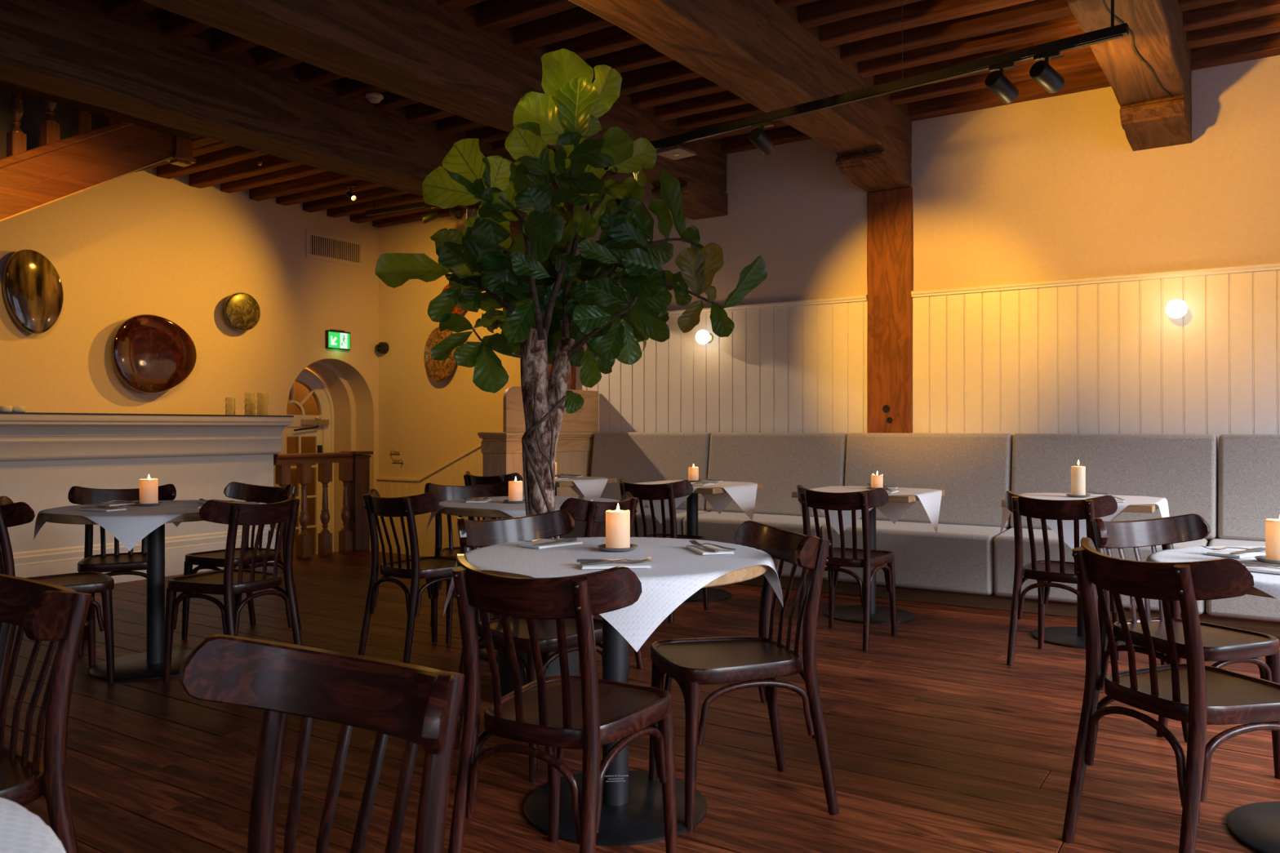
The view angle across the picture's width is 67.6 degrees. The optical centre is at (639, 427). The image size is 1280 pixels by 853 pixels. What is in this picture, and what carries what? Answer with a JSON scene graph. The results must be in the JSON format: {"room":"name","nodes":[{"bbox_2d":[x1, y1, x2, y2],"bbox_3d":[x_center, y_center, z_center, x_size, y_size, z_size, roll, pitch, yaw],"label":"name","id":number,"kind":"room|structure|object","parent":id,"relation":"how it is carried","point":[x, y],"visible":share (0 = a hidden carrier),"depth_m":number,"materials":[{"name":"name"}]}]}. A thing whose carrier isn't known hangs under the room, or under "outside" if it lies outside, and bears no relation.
{"room":"restaurant dining room","nodes":[
{"label":"restaurant dining room","id":0,"kind":"room"},
{"bbox_2d":[96,113,103,128],"bbox_3d":[-6.148,-3.750,4.756,1.840,2.380,7.600,0,0,33],"label":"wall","id":1,"kind":"structure","parent":0,"point":[100,118],"depth_m":8.14,"materials":[{"name":"beige"}]},
{"bbox_2d":[0,88,378,551],"bbox_3d":[-5.919,-1.415,6.508,0.300,6.850,11.180,0,0,33],"label":"wall","id":2,"kind":"structure","parent":0,"point":[120,249],"depth_m":8.85,"materials":[{"name":"paint"}]},
{"bbox_2d":[2,248,63,333],"bbox_3d":[-4.890,-1.090,7.698,0.114,0.673,0.440,0,0,33],"label":"wall plate","id":3,"kind":"object","parent":2,"relation":"attached to","point":[33,288],"visible":1,"depth_m":7.65,"materials":[{"name":"gold metal"}]},
{"bbox_2d":[0,91,195,221],"bbox_3d":[-5.380,-1.279,5.757,1.405,4.027,4.915,0,0,33],"label":"staircase","id":4,"kind":"structure","parent":2,"relation":"attached to","point":[57,169],"depth_m":6.69,"materials":[{"name":"brown wood"}]},
{"bbox_2d":[110,314,196,393],"bbox_3d":[-4.333,-0.652,8.522,0.139,0.698,0.766,0,0,33],"label":"wall plate","id":5,"kind":"object","parent":2,"relation":"attached to","point":[150,353],"visible":1,"depth_m":8.44,"materials":[{"name":"brown"}]},
{"bbox_2d":[222,293,260,330],"bbox_3d":[-3.865,-1.120,9.257,0.114,0.368,0.382,0,0,33],"label":"wall plate","id":6,"kind":"object","parent":2,"relation":"attached to","point":[241,311],"visible":1,"depth_m":9.21,"materials":[{"name":"gold"}]},
{"bbox_2d":[286,360,355,557],"bbox_3d":[-4.388,0.310,10.587,1.620,3.700,2.680,0,0,33],"label":"archway","id":7,"kind":"object","parent":2,"relation":"in","point":[341,394],"depth_m":10.94,"materials":[{"name":"paint"}]},
{"bbox_2d":[286,368,333,555],"bbox_3d":[-3.822,0.666,10.527,0.131,2.687,1.074,0,0,33],"label":"door","id":8,"kind":"structure","parent":7,"relation":"in","point":[323,436],"depth_m":10.82,"materials":[{"name":"white paint"}]},
{"bbox_2d":[306,229,364,267],"bbox_3d":[-3.266,-1.915,10.263,0.012,0.290,0.760,0,0,33],"label":"air vent","id":9,"kind":"object","parent":2,"relation":"in","point":[319,246],"visible":1,"depth_m":10.25,"materials":[{"name":"metal"}]},
{"bbox_2d":[324,328,350,350],"bbox_3d":[-3.240,-0.944,10.264,0.054,0.207,0.300,0,0,33],"label":"exit sign","id":10,"kind":"object","parent":2,"relation":"attached to","point":[334,339],"visible":1,"depth_m":10.23,"materials":[{"name":"green"}]},
{"bbox_2d":[376,213,520,556],"bbox_3d":[-1.701,-1.415,10.106,3.400,6.850,0.335,0,0,33],"label":"wall","id":11,"kind":"structure","parent":0,"point":[433,426],"depth_m":10.39,"materials":[{"name":"paint"}]},
{"bbox_2d":[374,342,388,354],"bbox_3d":[-2.889,-0.890,10.656,0.132,0.132,0.119,0,0,33],"label":"dome camera","id":12,"kind":"object","parent":11,"relation":"attached to","point":[382,347],"visible":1,"depth_m":10.63,"materials":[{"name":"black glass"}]},
{"bbox_2d":[423,326,457,382],"bbox_3d":[-2.103,-0.778,10.143,0.453,0.586,0.114,0,0,33],"label":"wall plate","id":13,"kind":"object","parent":11,"relation":"attached to","point":[437,371],"visible":0.7,"depth_m":10.10,"materials":[{"name":"gold"}]},
{"bbox_2d":[442,284,464,315],"bbox_3d":[-1.939,-1.340,10.035,0.367,0.363,0.114,0,0,33],"label":"wall plate","id":14,"kind":"object","parent":11,"relation":"attached to","point":[456,309],"visible":0.16,"depth_m":9.96,"materials":[{"name":"orange"}]},
{"bbox_2d":[495,614,578,697],"bbox_3d":[-0.436,0.970,4.120,0.380,0.380,0.380,0,0,33],"label":"pot","id":15,"kind":"object","parent":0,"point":[506,680],"depth_m":4.00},
{"bbox_2d":[0,0,1279,309],"bbox_3d":[-0.881,-1.650,3.276,11.690,1.820,10.310,0,0,33],"label":"ceiling","id":16,"kind":"structure","parent":0,"point":[286,83],"depth_m":5.55,"materials":[{"name":"brown"}]},
{"bbox_2d":[346,183,356,200],"bbox_3d":[-2.631,-2.142,8.727,0.131,0.148,0.052,0,0,38],"label":"track spotlight","id":17,"kind":"object","parent":16,"relation":"attached to","point":[348,194],"visible":1,"depth_m":8.72,"materials":[{"name":"black"}]},
{"bbox_2d":[365,92,383,103],"bbox_3d":[-1.788,-2.215,6.439,0.116,0.042,0.116,0,0,33],"label":"smoke detector","id":18,"kind":"object","parent":16,"relation":"attached to","point":[372,97],"visible":1,"depth_m":6.41,"materials":[{"name":"grey plastic"}]},
{"bbox_2d":[365,198,431,216],"bbox_3d":[-2.053,-2.267,9.078,1.502,0.346,0.038,0,0,30],"label":"track","id":19,"kind":"object","parent":16,"relation":"hanging from","point":[422,204],"visible":0.52,"depth_m":9.24,"materials":[{"name":"black"}]},
{"bbox_2d":[421,204,439,223],"bbox_3d":[-1.983,-2.011,9.032,0.169,0.171,0.108,0,0,-13],"label":"track spotlight","id":20,"kind":"object","parent":19,"relation":"hanging from","point":[431,215],"visible":0.98,"depth_m":9.01,"materials":[{"name":"black"}]},
{"bbox_2d":[448,205,463,218],"bbox_3d":[-1.707,-2.012,8.876,0.084,0.168,0.169,0,0,-35],"label":"track spotlight","id":21,"kind":"object","parent":19,"relation":"attached to","point":[455,211],"visible":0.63,"depth_m":8.85,"materials":[{"name":"black"}]},
{"bbox_2d":[656,145,697,159],"bbox_3d":[0.219,-1.662,5.750,0.178,0.046,0.180,0,0,40],"label":"emergency light","id":22,"kind":"object","parent":16,"relation":"attached to","point":[676,152],"visible":0.94,"depth_m":5.72,"materials":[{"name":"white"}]},
{"bbox_2d":[535,0,1128,176],"bbox_3d":[0.694,-2.057,5.246,3.626,0.766,0.040,0,0,40],"label":"track","id":23,"kind":"object","parent":16,"relation":"hanging from","point":[1114,32],"visible":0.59,"depth_m":4.69,"materials":[{"name":"black"}]},
{"bbox_2d":[748,121,774,155],"bbox_3d":[0.679,-1.593,5.260,0.130,0.166,0.168,0,0,33],"label":"track spotlight","id":24,"kind":"object","parent":23,"relation":"hanging from","point":[757,136],"visible":1,"depth_m":5.23,"materials":[{"name":"black"}]},
{"bbox_2d":[985,62,1018,103],"bbox_3d":[1.676,-1.593,4.415,0.169,0.166,0.121,0,0,-25],"label":"track spotlight","id":25,"kind":"object","parent":23,"relation":"hanging from","point":[996,81],"visible":1,"depth_m":4.39,"materials":[{"name":"black"}]},
{"bbox_2d":[1029,51,1064,93],"bbox_3d":[1.829,-1.595,4.285,0.168,0.162,0.120,0,0,-25],"label":"track spotlight","id":26,"kind":"object","parent":23,"relation":"hanging from","point":[1042,72],"visible":1,"depth_m":4.27,"materials":[{"name":"black"}]},
{"bbox_2d":[3,550,1279,852],"bbox_3d":[-0.972,1.220,3.138,11.670,0.120,9.978,0,0,33],"label":"floor","id":27,"kind":"structure","parent":0,"point":[938,744],"depth_m":3.38,"materials":[{"name":"brown"}]},
{"bbox_2d":[0,573,93,852],"bbox_3d":[-1.407,0.740,1.890,0.522,0.846,0.506,0,0,38],"label":"bentwood chair","id":28,"kind":"object","parent":27,"relation":"on","point":[45,611],"visible":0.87,"depth_m":1.93,"materials":[{"name":"brown wood"}]},
{"bbox_2d":[0,496,115,684],"bbox_3d":[-2.688,0.740,4.335,0.506,0.846,0.522,0,0,-41],"label":"bentwood chair","id":29,"kind":"object","parent":27,"relation":"on","point":[11,513],"visible":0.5,"depth_m":4.32,"materials":[{"name":"brown wood"}]},
{"bbox_2d":[67,484,176,655],"bbox_3d":[-2.787,0.740,5.154,0.522,0.846,0.506,0,0,-27],"label":"bentwood chair","id":30,"kind":"object","parent":27,"relation":"on","point":[116,563],"visible":0.38,"depth_m":5.21,"materials":[{"name":"brown wood"}]},
{"bbox_2d":[41,512,204,680],"bbox_3d":[-2.360,0.775,4.660,0.940,0.770,0.940,0,0,33],"label":"round table","id":31,"kind":"object","parent":27,"relation":"on","point":[148,665],"visible":0.52,"depth_m":4.62,"materials":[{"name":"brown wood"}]},
{"bbox_2d":[33,499,271,551],"bbox_3d":[-2.360,0.462,4.660,0.920,0.150,0.920,0,0,33],"label":"tablecloth","id":32,"kind":"object","parent":31,"relation":"on","point":[131,526],"visible":0.63,"depth_m":4.26,"materials":[{"name":"fabric"}]},
{"bbox_2d":[80,506,126,511],"bbox_3d":[-2.508,0.382,4.471,0.190,0.006,0.100,0,0,27],"label":"napkin","id":33,"kind":"object","parent":32,"relation":"on","point":[99,508],"visible":0.96,"depth_m":4.45,"materials":[{"name":"fabric"}]},
{"bbox_2d":[134,502,163,506],"bbox_3d":[-2.440,0.379,4.750,0.128,0.012,0.128,0,0,33],"label":"saucer","id":34,"kind":"object","parent":32,"relation":"on","point":[158,503],"visible":0.84,"depth_m":4.70,"materials":[{"name":"ceramic"}]},
{"bbox_2d":[139,474,158,503],"bbox_3d":[-2.440,0.307,4.750,0.084,0.150,0.084,0,0,33],"label":"pillar candle","id":35,"kind":"object","parent":34,"relation":"on","point":[148,488],"visible":0.96,"depth_m":4.72,"materials":[{"name":"beige wax"}]},
{"bbox_2d":[0,412,293,583],"bbox_3d":[-4.518,0.528,6.675,0.718,1.264,4.398,0,0,33],"label":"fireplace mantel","id":36,"kind":"object","parent":27,"relation":"on","point":[43,455],"depth_m":7.16,"materials":[{"name":"paint"}]},
{"bbox_2d":[0,412,293,417],"bbox_3d":[-4.518,-0.098,6.675,0.718,0.012,4.398,0,0,33],"label":"countertop","id":37,"kind":"structure","parent":36,"relation":"on","point":[40,413],"depth_m":7.17,"materials":[{"name":"white"}]},
{"bbox_2d":[163,493,302,681],"bbox_3d":[-1.886,0.740,4.443,0.506,0.846,0.522,0,0,27],"label":"bentwood chair","id":38,"kind":"object","parent":27,"relation":"on","point":[231,583],"visible":0.91,"depth_m":4.34,"materials":[{"name":"brown wood"}]},
{"bbox_2d":[181,481,301,639],"bbox_3d":[-2.232,0.740,5.353,0.522,0.846,0.506,0,0,28],"label":"bentwood chair","id":39,"kind":"object","parent":27,"relation":"on","point":[211,560],"visible":0.61,"depth_m":5.44,"materials":[{"name":"brown wood"}]},
{"bbox_2d":[177,634,465,852],"bbox_3d":[-0.515,0.740,1.222,0.522,0.846,0.506,0,0,31],"label":"bentwood chair","id":40,"kind":"object","parent":27,"relation":"on","point":[418,705],"visible":1,"depth_m":1.42,"materials":[{"name":"brown wood"}]},
{"bbox_2d":[273,450,373,560],"bbox_3d":[-2.911,0.708,8.747,0.220,0.965,1.025,0,0,33],"label":"balustrade","id":41,"kind":"object","parent":27,"relation":"on","point":[353,466],"visible":0.82,"depth_m":8.78,"materials":[{"name":"brown wood"}]},
{"bbox_2d":[357,488,481,663],"bbox_3d":[-1.115,0.740,4.891,0.522,0.846,0.506,0,0,41],"label":"bentwood chair","id":42,"kind":"object","parent":27,"relation":"on","point":[416,568],"visible":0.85,"depth_m":4.74,"materials":[{"name":"brown wood"}]},
{"bbox_2d":[424,480,508,643],"bbox_3d":[-0.944,0.740,5.435,0.522,0.846,0.506,0,0,-22],"label":"bentwood chair","id":43,"kind":"object","parent":27,"relation":"on","point":[442,493],"visible":0.32,"depth_m":5.54,"materials":[{"name":"brown wood"}]},
{"bbox_2d":[438,506,513,662],"bbox_3d":[-0.575,0.775,4.970,0.940,0.770,0.940,0,0,33],"label":"round table","id":44,"kind":"object","parent":27,"relation":"on","point":[477,513],"visible":0.16,"depth_m":4.58,"materials":[{"name":"brown wood"}]},
{"bbox_2d":[425,495,619,533],"bbox_3d":[-0.575,0.463,4.970,0.912,0.151,0.912,0,0,33],"label":"tablecloth","id":45,"kind":"object","parent":44,"relation":"on","point":[513,509],"visible":0.43,"depth_m":4.81,"materials":[{"name":"fabric"}]},
{"bbox_2d":[503,499,524,502],"bbox_3d":[-0.640,0.379,4.920,0.128,0.012,0.128,0,0,33],"label":"saucer","id":46,"kind":"object","parent":45,"relation":"on","point":[504,500],"visible":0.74,"depth_m":4.87,"materials":[{"name":"ceramic"}]},
{"bbox_2d":[508,477,523,501],"bbox_3d":[-0.640,0.317,4.920,0.074,0.130,0.074,0,0,33],"label":"pillar candle","id":47,"kind":"object","parent":46,"relation":"on","point":[515,488],"visible":0.96,"depth_m":4.89,"materials":[{"name":"beige wax"}]},
{"bbox_2d":[463,471,523,519],"bbox_3d":[-0.989,0.740,6.946,0.522,0.846,0.506,0,0,33],"label":"bentwood chair","id":48,"kind":"object","parent":27,"relation":"on","point":[469,479],"visible":0.16,"depth_m":6.72,"materials":[{"name":"brown wood"}]},
{"bbox_2d":[453,509,602,782],"bbox_3d":[-0.372,0.740,3.422,0.522,0.846,0.506,0,0,-45],"label":"bentwood chair","id":49,"kind":"object","parent":27,"relation":"on","point":[477,534],"visible":0.44,"depth_m":3.43,"materials":[{"name":"brown wood"}]},
{"bbox_2d":[477,386,598,519],"bbox_3d":[-0.822,0.416,8.084,0.310,1.487,1.270,0,0,33],"label":"wall","id":50,"kind":"structure","parent":27,"relation":"on","point":[502,451],"depth_m":8.06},
{"bbox_2d":[447,553,677,852],"bbox_3d":[-0.183,0.740,2.407,0.522,0.846,0.506,0,0,28],"label":"bentwood chair","id":51,"kind":"object","parent":27,"relation":"on","point":[587,712],"visible":1,"depth_m":2.27,"materials":[{"name":"brown wood"}]},
{"bbox_2d":[374,48,767,697],"bbox_3d":[-0.254,-0.254,4.208,1.391,2.828,1.168,0,0,33],"label":"fiddle leaf fig","id":52,"kind":"object","parent":27,"relation":"on","point":[531,281],"visible":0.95,"depth_m":4.08,"materials":[{"name":"plant"}]},
{"bbox_2d":[555,477,617,496],"bbox_3d":[-0.677,0.775,7.312,0.720,0.770,0.720,0,0,33],"label":"square table","id":53,"kind":"object","parent":27,"relation":"on","point":[611,480],"visible":0.08,"depth_m":6.93,"materials":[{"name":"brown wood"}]},
{"bbox_2d":[522,476,608,497],"bbox_3d":[-0.695,0.497,7.324,0.864,0.221,0.876,0,0,33],"label":"tablecloth","id":54,"kind":"object","parent":53,"relation":"on","point":[586,486],"visible":0.41,"depth_m":7.13,"materials":[{"name":"fabric"}]},
{"bbox_2d":[560,492,644,669],"bbox_3d":[-0.298,0.740,4.580,0.506,0.846,0.522,0,0,33],"label":"bentwood chair","id":55,"kind":"object","parent":27,"relation":"on","point":[589,512],"visible":0.23,"depth_m":4.35,"materials":[{"name":"brown wood"}]},
{"bbox_2d":[482,564,767,845],"bbox_3d":[-0.075,0.775,2.930,0.924,0.770,0.924,0,0,33],"label":"round table","id":56,"kind":"object","parent":27,"relation":"on","point":[632,813],"visible":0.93,"depth_m":2.89,"materials":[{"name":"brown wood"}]},
{"bbox_2d":[443,537,783,652],"bbox_3d":[-0.075,0.478,2.930,0.940,0.181,0.940,0,0,33],"label":"tablecloth","id":57,"kind":"object","parent":56,"relation":"on","point":[677,571],"visible":0.8,"depth_m":2.71,"materials":[{"name":"fabric"}]},
{"bbox_2d":[519,540,582,548],"bbox_3d":[-0.291,0.382,3.139,0.100,0.006,0.190,0,0,44],"label":"napkin","id":58,"kind":"object","parent":57,"relation":"on","point":[566,543],"visible":0.8,"depth_m":3.11,"materials":[{"name":"fabric"}]},
{"bbox_2d":[579,561,651,568],"bbox_3d":[-0.070,0.382,2.660,0.190,0.006,0.100,0,0,-7],"label":"napkin","id":59,"kind":"object","parent":57,"relation":"on","point":[613,564],"visible":0.88,"depth_m":2.63,"materials":[{"name":"fabric"}]},
{"bbox_2d":[577,559,651,562],"bbox_3d":[-0.072,0.373,2.678,0.210,0.008,0.017,0,0,2],"label":"knife","id":60,"kind":"object","parent":59,"relation":"on","point":[578,560],"visible":0.77,"depth_m":2.67,"materials":[{"name":"silver metal"}]},
{"bbox_2d":[581,556,651,564],"bbox_3d":[-0.066,0.369,2.649,0.195,0.012,0.025,0,0,-13],"label":"fork","id":61,"kind":"object","parent":59,"relation":"on","point":[649,557],"visible":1,"depth_m":2.65,"materials":[{"name":"silver metal"}]},
{"bbox_2d":[597,543,637,551],"bbox_3d":[-0.070,0.379,3.020,0.128,0.012,0.128,0,0,33],"label":"saucer","id":62,"kind":"object","parent":57,"relation":"on","point":[602,547],"visible":0.73,"depth_m":2.97,"materials":[{"name":"ceramic"}]},
{"bbox_2d":[605,503,630,548],"bbox_3d":[-0.070,0.310,3.020,0.078,0.143,0.078,0,0,33],"label":"pillar candle","id":63,"kind":"object","parent":62,"relation":"on","point":[618,521],"visible":0.98,"depth_m":2.99,"materials":[{"name":"beige wax"}]},
{"bbox_2d":[685,544,733,555],"bbox_3d":[0.217,0.382,2.997,0.100,0.006,0.190,0,0,-13],"label":"napkin","id":64,"kind":"object","parent":57,"relation":"on","point":[699,549],"visible":0.68,"depth_m":2.94,"materials":[{"name":"fabric"}]},
{"bbox_2d":[619,478,708,622],"bbox_3d":[0.147,0.740,5.996,0.522,0.846,0.506,0,0,32],"label":"bentwood chair","id":65,"kind":"object","parent":27,"relation":"on","point":[669,491],"visible":0.3,"depth_m":5.78,"materials":[{"name":"brown wood"}]},
{"bbox_2d":[683,482,762,602],"bbox_3d":[0.363,0.775,6.617,0.720,0.770,0.720,0,0,33],"label":"square table","id":66,"kind":"object","parent":27,"relation":"on","point":[713,594],"visible":0.34,"depth_m":6.58,"materials":[{"name":"brown wood"}]},
{"bbox_2d":[635,480,757,524],"bbox_3d":[0.358,0.510,6.610,0.891,0.246,0.870,0,0,33],"label":"tablecloth","id":67,"kind":"object","parent":66,"relation":"on","point":[744,494],"visible":0.53,"depth_m":6.44,"materials":[{"name":"fabric"}]},
{"bbox_2d":[686,480,702,482],"bbox_3d":[0.381,0.379,6.809,0.128,0.012,0.128,0,0,33],"label":"saucer","id":68,"kind":"object","parent":67,"relation":"on","point":[686,480],"visible":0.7,"depth_m":6.76,"materials":[{"name":"ceramic"}]},
{"bbox_2d":[688,463,698,480],"bbox_3d":[0.381,0.319,6.809,0.073,0.125,0.073,0,0,33],"label":"pillar candle","id":69,"kind":"object","parent":68,"relation":"on","point":[693,472],"visible":0.97,"depth_m":6.78,"materials":[{"name":"beige wax"}]},
{"bbox_2d":[648,520,839,831],"bbox_3d":[0.304,0.740,2.995,0.506,0.846,0.522,0,0,-16],"label":"bentwood chair","id":70,"kind":"object","parent":27,"relation":"on","point":[759,661],"visible":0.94,"depth_m":2.87,"materials":[{"name":"brown wood"}]},
{"bbox_2d":[796,484,896,651],"bbox_3d":[1.145,0.740,5.268,0.522,0.846,0.506,0,0,33],"label":"bentwood chair","id":71,"kind":"object","parent":27,"relation":"on","point":[866,557],"visible":0.78,"depth_m":5.10,"materials":[{"name":"brown wood"}]},
{"bbox_2d":[791,485,944,624],"bbox_3d":[1.419,0.775,5.912,0.720,0.770,0.720,0,0,33],"label":"square table","id":72,"kind":"object","parent":27,"relation":"on","point":[879,615],"visible":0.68,"depth_m":5.87,"materials":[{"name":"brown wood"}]},
{"bbox_2d":[799,485,942,534],"bbox_3d":[1.400,0.511,5.905,0.860,0.248,0.898,0,0,33],"label":"tablecloth","id":73,"kind":"object","parent":72,"relation":"on","point":[931,499],"visible":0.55,"depth_m":5.78,"materials":[{"name":"fabric"}]},
{"bbox_2d":[866,486,887,488],"bbox_3d":[1.487,0.379,5.998,0.128,0.012,0.128,0,0,33],"label":"saucer","id":74,"kind":"object","parent":73,"relation":"on","point":[868,487],"visible":0.47,"depth_m":5.96,"materials":[{"name":"ceramic"}]},
{"bbox_2d":[871,471,883,487],"bbox_3d":[1.487,0.327,5.998,0.073,0.110,0.073,0,0,33],"label":"pillar candle","id":75,"kind":"object","parent":74,"relation":"on","point":[877,481],"visible":0.9,"depth_m":5.97,"materials":[{"name":"beige wax"}]},
{"bbox_2d":[559,431,1279,638],"bbox_3d":[2.742,0.600,6.093,7.806,1.120,0.634,0,0,33],"label":"banquette","id":76,"kind":"object","parent":27,"relation":"on","point":[966,563],"visible":0.55,"depth_m":6.38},
{"bbox_2d":[559,507,708,538],"bbox_3d":[-0.022,0.870,7.899,1.202,0.400,0.619,0,0,33],"label":"seat cushion","id":77,"kind":"object","parent":76,"relation":"on","point":[578,531],"depth_m":7.55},
{"bbox_2d":[591,431,712,511],"bbox_3d":[0.083,0.364,8.095,1.162,0.648,0.206,0,0,33],"label":"cushion","id":78,"kind":"object","parent":76,"relation":"on","point":[633,457],"depth_m":8.04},
{"bbox_2d":[683,511,826,577],"bbox_3d":[0.956,0.870,7.257,1.122,0.400,0.619,0,0,33],"label":"seat cushion","id":79,"kind":"object","parent":76,"relation":"on","point":[713,526],"depth_m":7.12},
{"bbox_2d":[706,432,848,517],"bbox_3d":[1.057,0.364,7.456,1.152,0.648,0.206,0,0,33],"label":"cushion","id":80,"kind":"object","parent":76,"relation":"on","point":[781,462],"depth_m":7.38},
{"bbox_2d":[822,519,1011,595],"bbox_3d":[1.913,0.870,6.628,1.152,0.400,0.619,0,0,33],"label":"seat cushion","id":81,"kind":"object","parent":76,"relation":"on","point":[959,559],"depth_m":6.30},
{"bbox_2d":[844,432,1013,528],"bbox_3d":[2.034,0.364,6.814,1.169,0.648,0.206,0,0,33],"label":"cushion","id":82,"kind":"object","parent":76,"relation":"on","point":[975,471],"depth_m":6.68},
{"bbox_2d":[993,528,1208,614],"bbox_3d":[2.883,0.870,5.991,1.152,0.400,0.619,0,0,33],"label":"seat cushion","id":83,"kind":"object","parent":76,"relation":"on","point":[1003,545],"depth_m":5.91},
{"bbox_2d":[1009,433,1217,539],"bbox_3d":[3.025,0.364,6.163,1.188,0.648,0.206,0,0,33],"label":"cushion","id":84,"kind":"object","parent":76,"relation":"on","point":[1180,468],"depth_m":6.06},
{"bbox_2d":[1205,536,1279,622],"bbox_3d":[3.852,0.870,5.355,1.152,0.400,0.619,0,0,33],"label":"seat cushion","id":85,"kind":"object","parent":76,"relation":"on","point":[1245,608],"depth_m":5.35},
{"bbox_2d":[1217,434,1279,541],"bbox_3d":[4.017,0.364,5.511,1.169,0.648,0.206,0,0,33],"label":"cushion","id":86,"kind":"object","parent":76,"relation":"on","point":[1249,464],"depth_m":5.70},
{"bbox_2d":[1004,490,1120,665],"bbox_3d":[2.105,0.740,4.734,0.522,0.846,0.506,0,0,40],"label":"bentwood chair","id":87,"kind":"object","parent":27,"relation":"on","point":[1061,571],"visible":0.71,"depth_m":4.65,"materials":[{"name":"brown wood"}]},
{"bbox_2d":[1001,492,1165,648],"bbox_3d":[2.444,0.775,5.250,0.720,0.770,0.720,0,0,33],"label":"square table","id":88,"kind":"object","parent":27,"relation":"on","point":[1064,636],"visible":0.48,"depth_m":5.21,"materials":[{"name":"brown wood"}]},
{"bbox_2d":[999,493,1168,549],"bbox_3d":[2.444,0.511,5.271,0.862,0.248,0.872,0,0,33],"label":"tablecloth","id":89,"kind":"object","parent":88,"relation":"on","point":[1068,525],"visible":0.5,"depth_m":5.00,"materials":[{"name":"fabric"}]},
{"bbox_2d":[1066,493,1090,497],"bbox_3d":[2.445,0.379,5.334,0.128,0.012,0.128,0,0,33],"label":"saucer","id":90,"kind":"object","parent":89,"relation":"on","point":[1068,495],"visible":0.82,"depth_m":5.29,"materials":[{"name":"ceramic"}]},
{"bbox_2d":[1071,460,1085,495],"bbox_3d":[2.445,0.281,5.334,0.074,0.202,0.074,0,0,33],"label":"pillar candle","id":91,"kind":"object","parent":90,"relation":"on","point":[1077,473],"visible":0.97,"depth_m":5.30,"materials":[{"name":"beige wax"}]},
{"bbox_2d":[1062,537,1279,852],"bbox_3d":[1.484,0.740,2.578,0.506,0.846,0.522,0,0,-18],"label":"bentwood chair","id":92,"kind":"object","parent":27,"relation":"on","point":[1197,695],"visible":1,"depth_m":2.46,"materials":[{"name":"brown wood"}]},
{"bbox_2d":[1087,513,1279,779],"bbox_3d":[1.867,0.740,3.305,0.522,0.846,0.506,0,0,-21],"label":"bentwood chair","id":93,"kind":"object","parent":27,"relation":"on","point":[1224,645],"visible":0.61,"depth_m":3.37,"materials":[{"name":"brown wood"}]},
{"bbox_2d":[1226,586,1279,852],"bbox_3d":[1.960,0.775,2.660,0.940,0.770,0.940,0,0,33],"label":"round table","id":94,"kind":"object","parent":27,"relation":"on","point":[1256,825],"visible":0.34,"depth_m":2.75,"materials":[{"name":"brown wood"}]},
{"bbox_2d":[1129,546,1279,610],"bbox_3d":[1.960,0.476,2.660,0.940,0.178,0.940,0,0,-14],"label":"tablecloth","id":95,"kind":"object","parent":94,"relation":"on","point":[1268,583],"visible":0.44,"depth_m":2.83,"materials":[{"name":"fabric"}]},
{"bbox_2d":[1206,548,1265,558],"bbox_3d":[1.829,0.382,2.908,0.190,0.006,0.100,0,0,-28],"label":"napkin","id":96,"kind":"object","parent":95,"relation":"on","point":[1224,553],"visible":0.73,"depth_m":2.88,"materials":[{"name":"fabric"}]},
{"bbox_2d":[1244,564,1279,573],"bbox_3d":[1.710,0.382,2.557,0.100,0.006,0.190,0,0,-40],"label":"napkin","id":97,"kind":"object","parent":95,"relation":"on","point":[1273,570],"visible":0.5,"depth_m":2.56,"materials":[{"name":"fabric"}]},
{"bbox_2d":[1238,560,1279,567],"bbox_3d":[1.724,0.373,2.569,0.017,0.008,0.210,0,0,-34],"label":"knife","id":98,"kind":"object","parent":97,"relation":"on","point":[1241,562],"visible":0.67,"depth_m":2.62,"materials":[{"name":"silver metal"}]},
{"bbox_2d":[1254,555,1279,564],"bbox_3d":[1.830,0.379,2.730,0.128,0.012,0.128,0,0,33],"label":"saucer","id":99,"kind":"object","parent":95,"relation":"on","point":[1261,558],"visible":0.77,"depth_m":2.71,"materials":[{"name":"ceramic"}]},
{"bbox_2d":[1265,516,1279,560],"bbox_3d":[1.830,0.310,2.730,0.075,0.143,0.075,0,0,33],"label":"pillar candle","id":100,"kind":"object","parent":99,"relation":"on","point":[1272,526],"visible":0.95,"depth_m":2.72,"materials":[{"name":"beige wax"}]},
{"bbox_3d":[-0.922,0.775,0.605,0.930,0.770,0.930,0,0,33],"label":"round table","id":101,"kind":"object","parent":27,"relation":"on","visible":0},
{"bbox_2d":[0,797,66,852],"bbox_3d":[-0.922,0.478,0.605,0.972,0.182,0.972,0,0,33],"label":"tablecloth","id":102,"kind":"object","parent":101,"relation":"on","point":[21,831],"visible":1,"depth_m":0.92,"materials":[{"name":"fabric"}]},
{"bbox_2d":[547,54,1279,542],"bbox_3d":[3.082,-0.655,6.516,9.203,3.870,0.484,0,0,33],"label":"wall","id":103,"kind":"structure","parent":0,"point":[1024,279],"depth_m":6.67,"materials":[{"name":"paint"}]},
{"bbox_2d":[695,329,712,344],"bbox_3d":[0.527,-0.745,7.879,0.121,0.121,0.159,0,0,33],"label":"globe lamp","id":104,"kind":"object","parent":103,"relation":"attached to","point":[702,336],"visible":1,"depth_m":7.82,"materials":[{"name":"white glass"}]},
{"bbox_2d":[1165,298,1187,318],"bbox_3d":[3.373,-0.745,6.009,0.121,0.121,0.159,0,0,33],"label":"globe lamp","id":105,"kind":"object","parent":103,"relation":"attached to","point":[1175,308],"visible":1,"depth_m":5.95,"materials":[{"name":"white glass"}]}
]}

